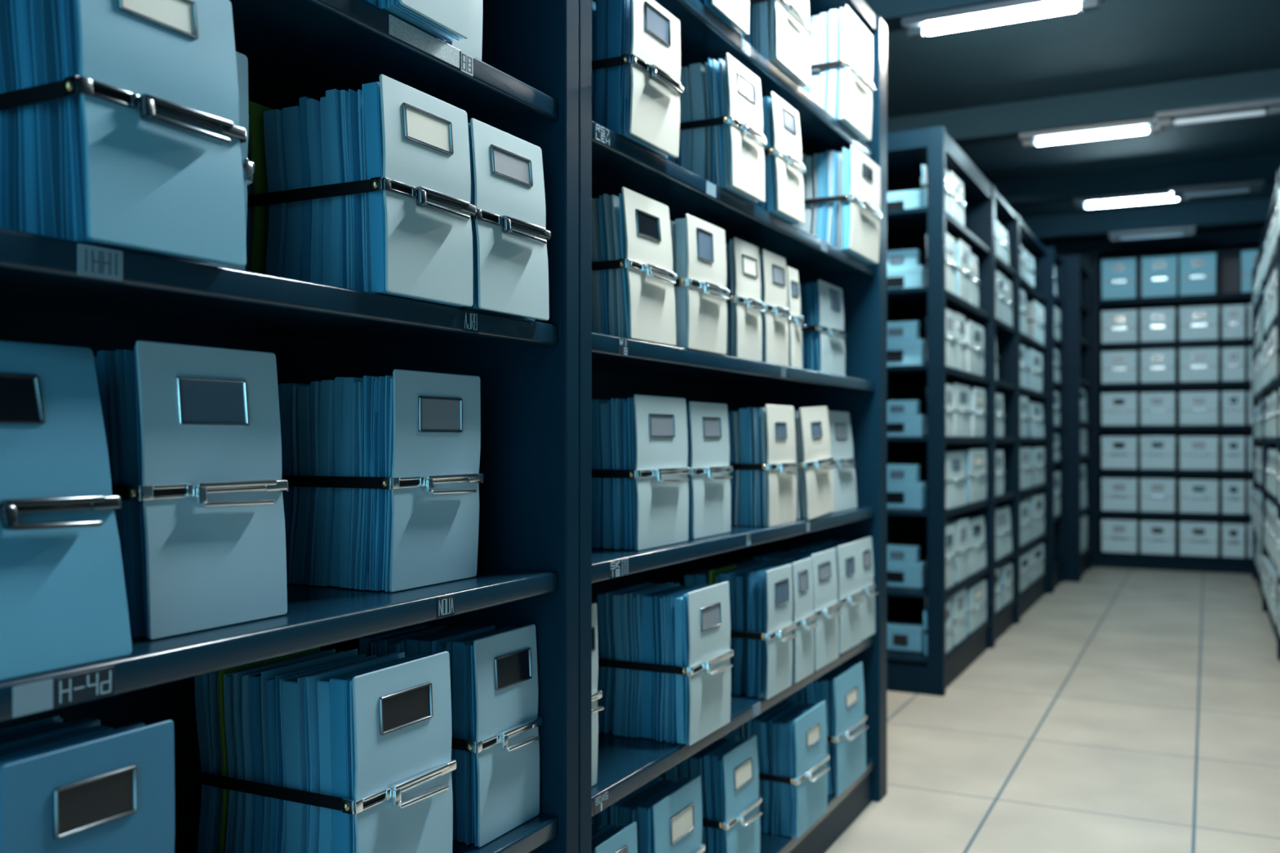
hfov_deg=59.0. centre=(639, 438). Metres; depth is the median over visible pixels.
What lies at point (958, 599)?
bundle
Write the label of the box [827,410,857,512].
bundle
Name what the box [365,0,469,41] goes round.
bundle
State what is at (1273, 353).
bundle
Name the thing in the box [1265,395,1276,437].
bundle
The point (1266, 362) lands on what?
bundle
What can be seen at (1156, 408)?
box
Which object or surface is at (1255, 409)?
bundle
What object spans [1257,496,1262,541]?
bundle
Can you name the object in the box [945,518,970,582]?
bundle
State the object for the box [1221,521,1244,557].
box
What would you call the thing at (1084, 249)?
wall
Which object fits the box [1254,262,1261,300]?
bundle
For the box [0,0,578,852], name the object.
shelving rack
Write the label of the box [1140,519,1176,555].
box
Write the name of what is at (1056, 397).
bundle
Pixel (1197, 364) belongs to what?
box
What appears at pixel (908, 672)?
shelving rack
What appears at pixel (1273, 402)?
bundle
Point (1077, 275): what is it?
shelving rack
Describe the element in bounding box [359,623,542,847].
bundle
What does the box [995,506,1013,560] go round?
bundle
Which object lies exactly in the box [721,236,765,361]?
bundle
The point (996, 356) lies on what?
bundle
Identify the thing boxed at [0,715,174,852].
bundle
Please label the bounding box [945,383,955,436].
bundle
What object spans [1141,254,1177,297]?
box
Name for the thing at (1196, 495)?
box
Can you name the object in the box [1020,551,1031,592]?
bundle
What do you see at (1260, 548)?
bundle
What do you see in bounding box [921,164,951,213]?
bundle
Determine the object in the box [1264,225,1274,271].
bundle
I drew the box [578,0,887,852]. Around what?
shelving rack
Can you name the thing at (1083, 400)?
bundle
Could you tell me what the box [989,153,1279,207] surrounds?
beam
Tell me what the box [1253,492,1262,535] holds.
bundle
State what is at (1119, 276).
box
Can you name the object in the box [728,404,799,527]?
bundle
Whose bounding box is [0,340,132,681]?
bundle
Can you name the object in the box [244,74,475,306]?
bundle
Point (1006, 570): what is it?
bundle
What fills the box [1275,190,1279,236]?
bundle
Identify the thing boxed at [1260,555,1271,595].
bundle
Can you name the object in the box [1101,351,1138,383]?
box
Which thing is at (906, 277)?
box
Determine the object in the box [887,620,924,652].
box
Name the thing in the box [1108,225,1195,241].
ceiling light
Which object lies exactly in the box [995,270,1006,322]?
bundle
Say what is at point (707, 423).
bundle
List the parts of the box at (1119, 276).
handle, lid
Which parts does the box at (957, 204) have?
label frame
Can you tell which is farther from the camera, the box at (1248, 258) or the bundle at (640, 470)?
the box at (1248, 258)
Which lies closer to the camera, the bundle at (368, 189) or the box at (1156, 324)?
the bundle at (368, 189)
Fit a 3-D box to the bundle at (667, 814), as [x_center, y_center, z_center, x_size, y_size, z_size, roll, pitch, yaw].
[0.006,1.018,2.750,0.252,0.356,0.288,0,0,27]
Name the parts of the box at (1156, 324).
handle, lid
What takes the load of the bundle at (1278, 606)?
on the shelving rack at (1278, 171)
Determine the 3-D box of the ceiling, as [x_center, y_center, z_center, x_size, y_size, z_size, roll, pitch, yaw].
[2.267,-2.247,5.631,9.000,0.100,15.100,0,0,27]
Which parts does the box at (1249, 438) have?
lid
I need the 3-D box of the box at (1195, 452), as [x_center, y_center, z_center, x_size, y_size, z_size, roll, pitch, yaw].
[5.810,0.143,11.767,0.360,0.340,0.349,0,0,27]
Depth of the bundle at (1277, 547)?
6.78 m
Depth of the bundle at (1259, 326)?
9.80 m
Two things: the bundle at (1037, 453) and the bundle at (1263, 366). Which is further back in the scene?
the bundle at (1037, 453)
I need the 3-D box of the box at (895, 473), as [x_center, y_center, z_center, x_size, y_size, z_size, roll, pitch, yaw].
[1.449,0.190,6.331,0.220,0.097,0.089,0,0,27]
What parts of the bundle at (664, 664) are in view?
label frame, clasp lever, lever blade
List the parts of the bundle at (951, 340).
label frame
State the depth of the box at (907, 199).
6.27 m
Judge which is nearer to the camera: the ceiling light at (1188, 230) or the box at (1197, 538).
the ceiling light at (1188, 230)
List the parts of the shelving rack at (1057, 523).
panel, shelf, shelf, shelf, shelf, shelf, shelf, shelf, panel, panel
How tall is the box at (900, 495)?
0.148 m
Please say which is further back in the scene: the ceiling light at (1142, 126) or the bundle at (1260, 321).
the bundle at (1260, 321)
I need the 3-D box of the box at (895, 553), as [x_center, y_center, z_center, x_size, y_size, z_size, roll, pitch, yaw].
[1.449,0.639,6.331,0.220,0.090,0.089,0,0,27]
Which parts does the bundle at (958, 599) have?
label frame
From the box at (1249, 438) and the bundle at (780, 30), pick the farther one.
the box at (1249, 438)
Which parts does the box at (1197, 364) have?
lid, handle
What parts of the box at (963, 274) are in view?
label frame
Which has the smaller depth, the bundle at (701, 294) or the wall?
the bundle at (701, 294)
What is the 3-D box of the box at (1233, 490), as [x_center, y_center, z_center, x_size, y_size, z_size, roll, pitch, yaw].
[6.092,0.589,11.626,0.210,0.340,0.349,0,0,27]
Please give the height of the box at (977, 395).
0.303 m
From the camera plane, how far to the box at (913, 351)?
6.27 m
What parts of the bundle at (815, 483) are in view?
label frame, clasp lever, lever blade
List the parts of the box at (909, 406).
label frame, lid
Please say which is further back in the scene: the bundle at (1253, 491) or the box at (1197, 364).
the box at (1197, 364)
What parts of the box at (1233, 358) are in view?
lid, label frame, handle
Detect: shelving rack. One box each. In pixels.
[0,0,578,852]
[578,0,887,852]
[887,125,994,696]
[994,186,1018,646]
[1018,215,1049,622]
[1044,246,1065,593]
[1058,254,1091,582]
[1092,235,1262,574]
[1252,230,1262,610]
[1262,173,1277,657]
[1277,168,1279,661]
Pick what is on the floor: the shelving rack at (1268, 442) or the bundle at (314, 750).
the shelving rack at (1268, 442)
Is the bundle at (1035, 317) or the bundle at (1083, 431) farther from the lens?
the bundle at (1083, 431)
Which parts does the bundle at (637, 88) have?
label frame, clasp lever, lever blade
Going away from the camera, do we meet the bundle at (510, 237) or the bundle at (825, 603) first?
the bundle at (510, 237)
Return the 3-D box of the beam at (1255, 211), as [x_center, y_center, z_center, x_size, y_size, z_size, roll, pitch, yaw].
[4.868,-2.096,10.815,9.000,0.199,0.180,0,0,27]
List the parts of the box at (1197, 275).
lid, label frame, handle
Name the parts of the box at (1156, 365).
label frame, handle, lid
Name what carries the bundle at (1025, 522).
on the shelving rack at (1035, 591)
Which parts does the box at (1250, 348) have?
lid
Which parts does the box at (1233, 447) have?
lid, label frame, handle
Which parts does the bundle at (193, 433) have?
label frame, lever blade, clasp lever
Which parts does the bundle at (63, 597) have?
label frame, lever blade, clasp lever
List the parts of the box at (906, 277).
label frame, lid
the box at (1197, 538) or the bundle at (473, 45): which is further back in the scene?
the box at (1197, 538)
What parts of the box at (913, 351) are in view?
label frame, lid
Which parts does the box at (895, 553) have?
label frame, lid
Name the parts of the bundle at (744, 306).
label frame, clasp lever, lever blade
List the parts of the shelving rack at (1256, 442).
panel, shelf, shelf, shelf, shelf, shelf, shelf, panel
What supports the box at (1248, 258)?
on the shelving rack at (1228, 266)
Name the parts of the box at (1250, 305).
lid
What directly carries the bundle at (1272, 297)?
on the shelving rack at (1268, 442)
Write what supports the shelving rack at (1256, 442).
on the floor
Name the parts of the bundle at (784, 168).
label frame, clasp lever, lever blade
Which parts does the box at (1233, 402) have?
lid, handle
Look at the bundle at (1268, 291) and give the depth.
8.13 m
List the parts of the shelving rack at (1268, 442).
panel, shelf, shelf, shelf, shelf, shelf, shelf, panel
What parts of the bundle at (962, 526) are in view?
label frame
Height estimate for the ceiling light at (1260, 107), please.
0.078 m
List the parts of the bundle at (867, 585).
label frame, clasp lever, lever blade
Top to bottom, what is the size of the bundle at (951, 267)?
0.325 m
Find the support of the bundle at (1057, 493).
on the shelving rack at (1057, 523)
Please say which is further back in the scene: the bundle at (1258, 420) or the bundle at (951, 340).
the bundle at (1258, 420)
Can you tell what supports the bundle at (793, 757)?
on the shelving rack at (611, 366)
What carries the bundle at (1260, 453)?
on the shelving rack at (1256, 442)
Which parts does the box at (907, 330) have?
label frame, lid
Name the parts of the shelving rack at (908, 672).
panel, corner post, shelf, shelf, shelf, shelf, shelf, shelf, shelf, panel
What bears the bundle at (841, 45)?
on the shelving rack at (611, 366)
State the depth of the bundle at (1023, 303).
8.81 m
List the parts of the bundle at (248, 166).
clasp lever, lever blade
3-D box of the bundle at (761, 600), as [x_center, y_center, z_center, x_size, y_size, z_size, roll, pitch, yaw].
[0.294,0.547,3.294,0.294,0.359,0.227,0,0,27]
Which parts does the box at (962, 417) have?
label frame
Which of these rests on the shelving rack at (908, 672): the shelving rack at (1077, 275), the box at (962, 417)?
the box at (962, 417)
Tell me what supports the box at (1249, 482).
on the shelving rack at (1228, 266)
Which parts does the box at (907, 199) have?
label frame, lid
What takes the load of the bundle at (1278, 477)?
on the shelving rack at (1278, 171)
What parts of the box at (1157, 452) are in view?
label frame, handle, lid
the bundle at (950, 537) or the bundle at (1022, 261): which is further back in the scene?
the bundle at (1022, 261)
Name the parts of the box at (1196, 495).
label frame, lid, handle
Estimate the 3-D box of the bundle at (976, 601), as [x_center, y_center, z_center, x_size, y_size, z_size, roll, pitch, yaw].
[2.051,1.040,7.082,0.160,0.269,0.589,0,0,27]
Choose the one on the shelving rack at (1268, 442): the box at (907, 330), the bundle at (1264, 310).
the bundle at (1264, 310)
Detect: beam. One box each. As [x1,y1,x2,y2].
[863,0,1004,31]
[887,68,1279,146]
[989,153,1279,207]
[1020,197,1272,239]
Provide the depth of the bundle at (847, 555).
3.92 m
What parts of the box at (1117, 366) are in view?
label frame, handle, lid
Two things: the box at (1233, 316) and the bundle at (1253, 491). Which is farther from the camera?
the box at (1233, 316)
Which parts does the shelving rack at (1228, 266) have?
panel, shelf, shelf, shelf, shelf, shelf, shelf, shelf, panel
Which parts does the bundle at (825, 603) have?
label frame, clasp lever, lever blade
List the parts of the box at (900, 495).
label frame, lid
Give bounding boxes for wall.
[1041,227,1264,562]
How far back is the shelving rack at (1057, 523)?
10.69 m
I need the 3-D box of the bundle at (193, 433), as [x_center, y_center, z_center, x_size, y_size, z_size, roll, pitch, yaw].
[-0.652,0.064,1.568,0.239,0.378,0.259,0,0,27]
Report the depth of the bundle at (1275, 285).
7.36 m
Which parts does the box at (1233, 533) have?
lid, handle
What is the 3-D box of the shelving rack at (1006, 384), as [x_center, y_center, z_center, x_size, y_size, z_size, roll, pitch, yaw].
[2.292,-0.147,8.022,0.600,3.020,1.085,0,0,27]
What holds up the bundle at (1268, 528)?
on the shelving rack at (1268, 442)
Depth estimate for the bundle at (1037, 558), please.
9.44 m
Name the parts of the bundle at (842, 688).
label frame, clasp lever, lever blade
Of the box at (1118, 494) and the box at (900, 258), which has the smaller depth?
the box at (900, 258)
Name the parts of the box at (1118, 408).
label frame, handle, lid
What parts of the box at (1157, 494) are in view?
handle, lid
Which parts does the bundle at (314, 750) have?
label frame, clasp lever, lever blade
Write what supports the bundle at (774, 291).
on the shelving rack at (611, 366)
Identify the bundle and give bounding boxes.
[0,0,247,266]
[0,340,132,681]
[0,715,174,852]
[93,340,288,639]
[184,647,456,852]
[222,51,254,270]
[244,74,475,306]
[277,368,484,592]
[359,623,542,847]
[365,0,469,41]
[445,0,482,60]
[455,117,551,320]
[591,0,684,159]
[591,186,676,346]
[591,394,691,551]
[591,602,604,786]
[591,775,705,852]
[591,822,637,852]
[597,581,733,745]
[661,734,762,852]
[667,53,767,202]
[669,213,729,354]
[684,564,796,699]
[685,401,733,539]
[698,0,749,35]
[718,700,830,839]
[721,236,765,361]
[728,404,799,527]
[728,557,817,683]
[737,0,812,88]
[751,91,806,223]
[753,548,841,671]
[759,248,791,366]
[782,662,868,796]
[786,266,806,368]
[789,541,864,653]
[790,144,883,263]
[794,406,835,519]
[799,279,847,376]
[800,4,875,141]
[808,536,879,640]
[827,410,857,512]
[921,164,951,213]
[923,600,955,655]
[924,311,968,371]
[924,524,957,589]
[924,588,968,646]
[925,231,958,294]
[926,307,958,368]
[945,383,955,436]
[945,448,988,503]
[945,451,968,509]
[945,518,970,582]
[958,515,987,575]
[960,579,988,634]
[969,253,980,307]
[995,219,1010,265]
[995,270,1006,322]
[995,334,999,380]
[995,392,1005,437]
[995,450,1005,496]
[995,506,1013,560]
[995,567,1003,613]
[996,562,1014,605]
[1004,277,1013,326]
[1020,244,1024,277]
[1020,288,1027,335]
[1020,344,1028,388]
[1020,395,1030,437]
[1020,447,1033,489]
[1020,493,1045,539]
[1020,500,1032,546]
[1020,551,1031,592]
[1021,542,1045,583]
[1022,248,1035,287]
[1026,300,1045,345]
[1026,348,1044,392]
[1027,401,1044,437]
[1031,447,1046,486]
[1053,265,1057,296]
[1053,306,1062,341]
[1053,348,1061,382]
[1053,391,1061,426]
[1053,433,1061,461]
[1053,471,1062,516]
[1080,387,1088,422]
[1080,428,1088,454]
[1080,463,1088,509]
[1080,515,1088,553]
[1250,360,1258,397]
[1250,488,1262,530]
[1252,273,1258,310]
[1252,404,1258,437]
[1253,311,1259,354]
[1253,354,1262,394]
[1253,446,1260,482]
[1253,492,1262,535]
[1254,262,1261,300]
[1254,533,1261,568]
[1256,406,1259,437]
[1257,257,1262,291]
[1257,305,1262,347]
[1257,350,1262,391]
[1257,400,1262,437]
[1257,447,1262,484]
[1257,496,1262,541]
[1257,540,1262,574]
[1259,311,1262,342]
[1260,340,1270,388]
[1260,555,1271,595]
[1261,238,1268,280]
[1262,285,1268,334]
[1262,396,1268,437]
[1263,498,1276,548]
[1263,560,1275,604]
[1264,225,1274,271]
[1264,342,1272,385]
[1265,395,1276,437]
[1265,448,1275,490]
[1266,277,1272,328]
[1266,331,1276,382]
[1266,504,1276,555]
[1267,213,1276,262]
[1268,449,1275,493]
[1268,568,1276,615]
[1269,268,1276,322]
[1269,325,1276,378]
[1269,391,1276,437]
[1270,506,1276,562]
[1271,213,1276,251]
[1271,448,1276,497]
[1271,574,1276,625]
[1273,271,1276,315]
[1274,413,1276,436]
[1274,450,1276,493]
[1274,522,1276,567]
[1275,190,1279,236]
[1275,518,1279,576]
[1276,453,1279,502]
[1276,583,1279,633]
[1277,392,1279,436]
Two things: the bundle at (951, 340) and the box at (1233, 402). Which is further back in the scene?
the box at (1233, 402)
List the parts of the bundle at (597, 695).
label frame, clasp lever, lever blade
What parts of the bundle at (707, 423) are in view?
label frame, clasp lever, lever blade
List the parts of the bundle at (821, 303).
label frame, clasp lever, lever blade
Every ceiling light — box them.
[901,0,1103,39]
[1018,117,1165,147]
[1072,190,1190,209]
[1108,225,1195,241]
[1155,97,1279,128]
[1169,178,1265,199]
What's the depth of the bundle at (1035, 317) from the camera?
9.40 m
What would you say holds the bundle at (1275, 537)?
on the shelving rack at (1268, 442)
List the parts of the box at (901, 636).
label frame, lid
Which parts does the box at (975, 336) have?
label frame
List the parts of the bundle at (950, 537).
label frame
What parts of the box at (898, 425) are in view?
label frame, lid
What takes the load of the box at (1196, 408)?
on the shelving rack at (1228, 266)
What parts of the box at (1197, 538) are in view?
lid, handle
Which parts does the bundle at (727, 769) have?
label frame, clasp lever, lever blade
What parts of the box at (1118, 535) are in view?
label frame, handle, lid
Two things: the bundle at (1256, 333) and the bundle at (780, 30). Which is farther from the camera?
the bundle at (1256, 333)
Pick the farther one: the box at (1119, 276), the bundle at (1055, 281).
the box at (1119, 276)
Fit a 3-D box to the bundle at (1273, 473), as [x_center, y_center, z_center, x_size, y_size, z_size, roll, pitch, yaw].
[4.402,0.230,7.676,0.197,0.317,0.439,0,0,27]
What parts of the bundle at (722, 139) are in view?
label frame, clasp lever, lever blade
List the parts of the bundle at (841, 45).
label frame, clasp lever, lever blade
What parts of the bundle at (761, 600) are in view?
label frame, clasp lever, lever blade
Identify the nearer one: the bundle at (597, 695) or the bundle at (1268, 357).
the bundle at (597, 695)
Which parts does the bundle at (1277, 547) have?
label frame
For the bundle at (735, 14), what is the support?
on the shelving rack at (611, 366)
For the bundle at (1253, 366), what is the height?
0.313 m
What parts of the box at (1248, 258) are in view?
lid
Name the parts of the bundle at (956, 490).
label frame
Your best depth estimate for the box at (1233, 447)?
11.48 m
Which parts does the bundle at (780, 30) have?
clasp lever, lever blade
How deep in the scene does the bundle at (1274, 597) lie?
7.27 m
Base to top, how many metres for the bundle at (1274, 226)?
0.253 m
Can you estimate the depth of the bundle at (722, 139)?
2.95 m
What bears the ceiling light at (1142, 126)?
attached to the beam at (1001, 122)
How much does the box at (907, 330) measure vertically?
0.101 m
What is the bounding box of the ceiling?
[887,0,1279,244]
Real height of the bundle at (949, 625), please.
0.269 m
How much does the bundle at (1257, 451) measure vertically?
0.316 m
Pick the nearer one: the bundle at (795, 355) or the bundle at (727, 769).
the bundle at (727, 769)
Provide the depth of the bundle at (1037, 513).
9.48 m
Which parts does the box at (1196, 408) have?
label frame, lid, handle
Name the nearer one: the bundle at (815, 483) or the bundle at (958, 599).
the bundle at (815, 483)
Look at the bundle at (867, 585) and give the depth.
4.15 m
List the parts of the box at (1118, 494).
label frame, handle, lid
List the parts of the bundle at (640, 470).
label frame, clasp lever, lever blade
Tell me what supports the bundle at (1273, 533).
on the shelving rack at (1268, 442)
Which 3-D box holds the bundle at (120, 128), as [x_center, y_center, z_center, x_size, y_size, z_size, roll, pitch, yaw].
[-0.654,-0.392,1.391,0.260,0.344,0.248,0,0,27]
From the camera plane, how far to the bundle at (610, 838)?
2.45 m
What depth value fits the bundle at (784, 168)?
3.26 m
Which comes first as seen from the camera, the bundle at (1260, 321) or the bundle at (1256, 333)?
the bundle at (1260, 321)
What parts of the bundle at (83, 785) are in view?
label frame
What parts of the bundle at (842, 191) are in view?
label frame, clasp lever, lever blade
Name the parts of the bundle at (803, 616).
label frame, clasp lever, lever blade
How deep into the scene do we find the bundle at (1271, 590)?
7.69 m
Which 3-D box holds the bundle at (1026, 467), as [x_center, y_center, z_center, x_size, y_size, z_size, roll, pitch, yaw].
[2.958,0.227,8.943,0.206,0.322,0.689,0,0,27]
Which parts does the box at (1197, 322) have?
lid, handle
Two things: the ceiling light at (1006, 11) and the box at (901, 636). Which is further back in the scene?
the box at (901, 636)
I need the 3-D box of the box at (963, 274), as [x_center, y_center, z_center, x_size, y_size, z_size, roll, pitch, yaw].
[1.848,-0.982,6.686,0.172,0.338,0.339,0,0,27]
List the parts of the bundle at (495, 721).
label frame, clasp lever, lever blade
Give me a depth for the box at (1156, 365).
11.79 m
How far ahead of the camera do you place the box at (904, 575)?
6.27 m
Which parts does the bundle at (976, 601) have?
label frame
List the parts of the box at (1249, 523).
lid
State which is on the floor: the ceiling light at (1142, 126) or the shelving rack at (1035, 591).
the shelving rack at (1035, 591)
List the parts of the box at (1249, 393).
lid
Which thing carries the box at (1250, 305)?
on the shelving rack at (1228, 266)
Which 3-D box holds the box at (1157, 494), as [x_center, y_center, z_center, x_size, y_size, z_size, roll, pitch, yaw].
[5.466,0.587,11.940,0.330,0.344,0.349,0,0,27]
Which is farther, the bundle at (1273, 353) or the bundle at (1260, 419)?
the bundle at (1260, 419)
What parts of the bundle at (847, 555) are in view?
label frame, clasp lever, lever blade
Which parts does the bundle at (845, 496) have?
label frame, clasp lever, lever blade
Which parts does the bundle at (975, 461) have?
label frame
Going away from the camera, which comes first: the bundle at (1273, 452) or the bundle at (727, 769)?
the bundle at (727, 769)
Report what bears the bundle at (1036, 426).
on the shelving rack at (1035, 591)
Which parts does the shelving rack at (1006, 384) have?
panel, shelf, shelf, shelf, shelf, shelf, shelf, shelf, panel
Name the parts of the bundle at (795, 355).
label frame, clasp lever, lever blade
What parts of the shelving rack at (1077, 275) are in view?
panel, panel, shelf, shelf, shelf, shelf, shelf, shelf, shelf, panel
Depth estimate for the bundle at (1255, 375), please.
9.77 m
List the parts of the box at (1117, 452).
handle, lid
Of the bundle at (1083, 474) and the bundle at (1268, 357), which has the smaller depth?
the bundle at (1268, 357)
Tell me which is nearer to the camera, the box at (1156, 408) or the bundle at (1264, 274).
the bundle at (1264, 274)
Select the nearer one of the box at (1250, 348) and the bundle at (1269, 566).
the bundle at (1269, 566)
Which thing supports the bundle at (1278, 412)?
on the shelving rack at (1278, 171)
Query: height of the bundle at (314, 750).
0.372 m
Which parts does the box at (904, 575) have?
label frame, lid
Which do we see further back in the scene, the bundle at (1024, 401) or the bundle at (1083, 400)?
the bundle at (1083, 400)
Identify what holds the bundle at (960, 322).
on the shelving rack at (908, 672)
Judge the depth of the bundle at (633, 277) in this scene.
2.50 m
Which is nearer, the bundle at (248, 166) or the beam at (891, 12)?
the bundle at (248, 166)
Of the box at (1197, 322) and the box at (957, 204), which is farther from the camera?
the box at (1197, 322)
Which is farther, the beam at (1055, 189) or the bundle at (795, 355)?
the beam at (1055, 189)
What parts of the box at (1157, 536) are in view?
label frame, handle, lid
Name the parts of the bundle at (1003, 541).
label frame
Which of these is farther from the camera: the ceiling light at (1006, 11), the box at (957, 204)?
the box at (957, 204)
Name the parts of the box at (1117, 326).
label frame, handle, lid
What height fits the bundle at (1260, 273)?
0.262 m
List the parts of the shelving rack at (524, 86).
panel, shelf, shelf, shelf, shelf, panel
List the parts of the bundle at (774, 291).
label frame, clasp lever, lever blade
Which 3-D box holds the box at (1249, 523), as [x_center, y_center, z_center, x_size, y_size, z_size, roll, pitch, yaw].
[6.324,1.027,11.509,0.260,0.345,0.349,0,0,27]
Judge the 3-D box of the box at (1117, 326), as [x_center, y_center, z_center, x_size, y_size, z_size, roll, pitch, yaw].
[5.136,-1.188,12.106,0.350,0.340,0.349,0,0,27]
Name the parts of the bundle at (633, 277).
label frame, clasp lever, lever blade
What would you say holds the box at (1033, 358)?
on the shelving rack at (1035, 591)
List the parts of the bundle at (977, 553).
label frame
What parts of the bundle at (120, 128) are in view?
label frame, lever blade, clasp lever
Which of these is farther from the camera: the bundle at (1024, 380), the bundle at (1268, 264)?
the bundle at (1024, 380)
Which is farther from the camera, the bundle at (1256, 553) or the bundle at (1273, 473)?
the bundle at (1256, 553)
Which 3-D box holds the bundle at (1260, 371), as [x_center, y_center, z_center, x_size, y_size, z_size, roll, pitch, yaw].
[5.165,-0.555,9.274,0.190,0.315,0.499,0,0,27]
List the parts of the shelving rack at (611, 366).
panel, panel, shelf, shelf, shelf, shelf, shelf, shelf, panel, panel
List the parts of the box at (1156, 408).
handle, lid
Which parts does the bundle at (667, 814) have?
label frame, clasp lever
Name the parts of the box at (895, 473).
label frame, lid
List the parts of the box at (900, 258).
label frame, lid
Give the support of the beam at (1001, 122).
attached to the ceiling
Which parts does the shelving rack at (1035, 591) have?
panel, shelf, shelf, shelf, shelf, shelf, shelf, shelf, panel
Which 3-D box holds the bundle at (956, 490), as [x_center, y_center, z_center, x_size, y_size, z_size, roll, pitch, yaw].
[1.782,0.231,6.512,0.113,0.313,0.569,0,0,27]
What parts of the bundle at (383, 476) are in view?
label frame, lever blade, clasp lever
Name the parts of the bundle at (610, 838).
label frame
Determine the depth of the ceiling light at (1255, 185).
8.85 m
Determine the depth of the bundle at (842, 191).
3.92 m
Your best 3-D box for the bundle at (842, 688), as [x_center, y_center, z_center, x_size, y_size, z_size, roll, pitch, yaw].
[0.647,1.001,3.977,0.249,0.390,0.363,0,0,27]
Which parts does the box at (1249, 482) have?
lid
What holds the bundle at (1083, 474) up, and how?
on the shelving rack at (1077, 275)
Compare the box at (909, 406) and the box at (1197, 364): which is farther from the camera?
the box at (1197, 364)
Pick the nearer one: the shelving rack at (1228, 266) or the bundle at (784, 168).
the bundle at (784, 168)
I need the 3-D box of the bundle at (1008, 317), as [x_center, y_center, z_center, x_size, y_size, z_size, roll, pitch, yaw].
[2.584,-0.980,8.174,0.180,0.334,0.359,0,0,27]
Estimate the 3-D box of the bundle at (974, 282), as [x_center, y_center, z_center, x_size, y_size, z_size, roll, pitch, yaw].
[1.990,-0.974,7.001,0.189,0.322,0.249,0,0,27]
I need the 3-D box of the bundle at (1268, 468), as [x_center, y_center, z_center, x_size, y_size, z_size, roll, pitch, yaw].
[4.879,0.233,8.612,0.208,0.311,0.479,0,0,27]
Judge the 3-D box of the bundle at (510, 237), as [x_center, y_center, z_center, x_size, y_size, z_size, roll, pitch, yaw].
[-0.325,-0.382,2.057,0.279,0.324,0.245,0,0,27]
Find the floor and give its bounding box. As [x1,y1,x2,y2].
[825,562,1279,852]
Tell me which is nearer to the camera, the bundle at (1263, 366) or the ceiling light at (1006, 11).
the ceiling light at (1006, 11)
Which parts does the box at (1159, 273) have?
lid, handle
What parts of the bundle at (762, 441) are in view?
label frame, clasp lever, lever blade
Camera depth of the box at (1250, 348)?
11.41 m
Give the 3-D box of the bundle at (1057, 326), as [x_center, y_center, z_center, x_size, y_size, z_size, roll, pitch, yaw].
[3.765,-1.065,10.429,0.164,0.294,0.669,0,0,27]
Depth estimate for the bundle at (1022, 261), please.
8.68 m
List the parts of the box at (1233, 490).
lid, handle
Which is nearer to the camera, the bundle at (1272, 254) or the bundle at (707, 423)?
the bundle at (707, 423)
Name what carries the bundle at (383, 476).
on the shelving rack at (524, 86)
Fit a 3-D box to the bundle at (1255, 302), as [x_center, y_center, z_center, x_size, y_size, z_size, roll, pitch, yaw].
[5.804,-1.373,10.514,0.205,0.270,0.809,0,0,27]
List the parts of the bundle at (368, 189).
label frame, clasp lever, lever blade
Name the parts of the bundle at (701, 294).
label frame, clasp lever, lever blade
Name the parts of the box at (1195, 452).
lid, handle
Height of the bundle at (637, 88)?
0.318 m
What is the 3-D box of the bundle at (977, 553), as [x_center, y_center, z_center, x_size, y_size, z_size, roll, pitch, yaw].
[2.046,0.658,7.090,0.163,0.329,0.579,0,0,27]
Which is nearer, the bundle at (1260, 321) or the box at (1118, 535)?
the bundle at (1260, 321)
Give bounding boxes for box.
[887,189,924,210]
[887,248,919,267]
[887,265,926,288]
[887,320,919,340]
[887,338,927,365]
[887,400,919,414]
[887,414,927,436]
[887,463,919,482]
[887,481,927,509]
[887,544,919,562]
[887,561,927,588]
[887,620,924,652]
[920,170,966,226]
[924,382,973,436]
[955,239,972,302]
[965,320,986,376]
[969,387,987,436]
[1101,257,1137,299]
[1101,309,1138,342]
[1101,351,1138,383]
[1101,392,1138,425]
[1101,436,1138,468]
[1101,477,1138,511]
[1101,517,1138,553]
[1140,307,1176,342]
[1140,348,1176,382]
[1140,392,1176,425]
[1140,435,1176,469]
[1140,477,1176,512]
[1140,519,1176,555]
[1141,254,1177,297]
[1179,252,1216,295]
[1179,305,1218,340]
[1179,347,1218,382]
[1179,391,1218,425]
[1179,436,1218,469]
[1179,478,1218,513]
[1179,520,1218,556]
[1221,304,1244,338]
[1221,346,1244,381]
[1221,391,1244,425]
[1221,436,1244,470]
[1221,479,1244,514]
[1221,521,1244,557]
[1240,249,1258,292]
[1247,303,1252,337]
[1247,346,1252,380]
[1247,391,1252,424]
[1247,436,1252,470]
[1247,480,1252,514]
[1247,521,1252,558]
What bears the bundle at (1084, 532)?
on the shelving rack at (1077, 275)
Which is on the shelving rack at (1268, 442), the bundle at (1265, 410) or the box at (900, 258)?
the bundle at (1265, 410)
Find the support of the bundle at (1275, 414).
on the shelving rack at (1268, 442)
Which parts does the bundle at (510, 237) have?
label frame, clasp lever, lever blade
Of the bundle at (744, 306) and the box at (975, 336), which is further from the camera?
the box at (975, 336)
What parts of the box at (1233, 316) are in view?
lid, handle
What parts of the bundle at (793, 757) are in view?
label frame, clasp lever, lever blade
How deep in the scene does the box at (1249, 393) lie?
11.41 m
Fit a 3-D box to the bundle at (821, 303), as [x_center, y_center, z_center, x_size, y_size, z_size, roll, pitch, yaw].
[0.594,-0.383,4.044,0.250,0.330,0.300,0,0,27]
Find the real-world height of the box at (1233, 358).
0.337 m
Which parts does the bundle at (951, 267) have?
label frame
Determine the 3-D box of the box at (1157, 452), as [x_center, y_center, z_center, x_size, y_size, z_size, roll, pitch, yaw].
[5.466,0.141,11.940,0.330,0.345,0.349,0,0,27]

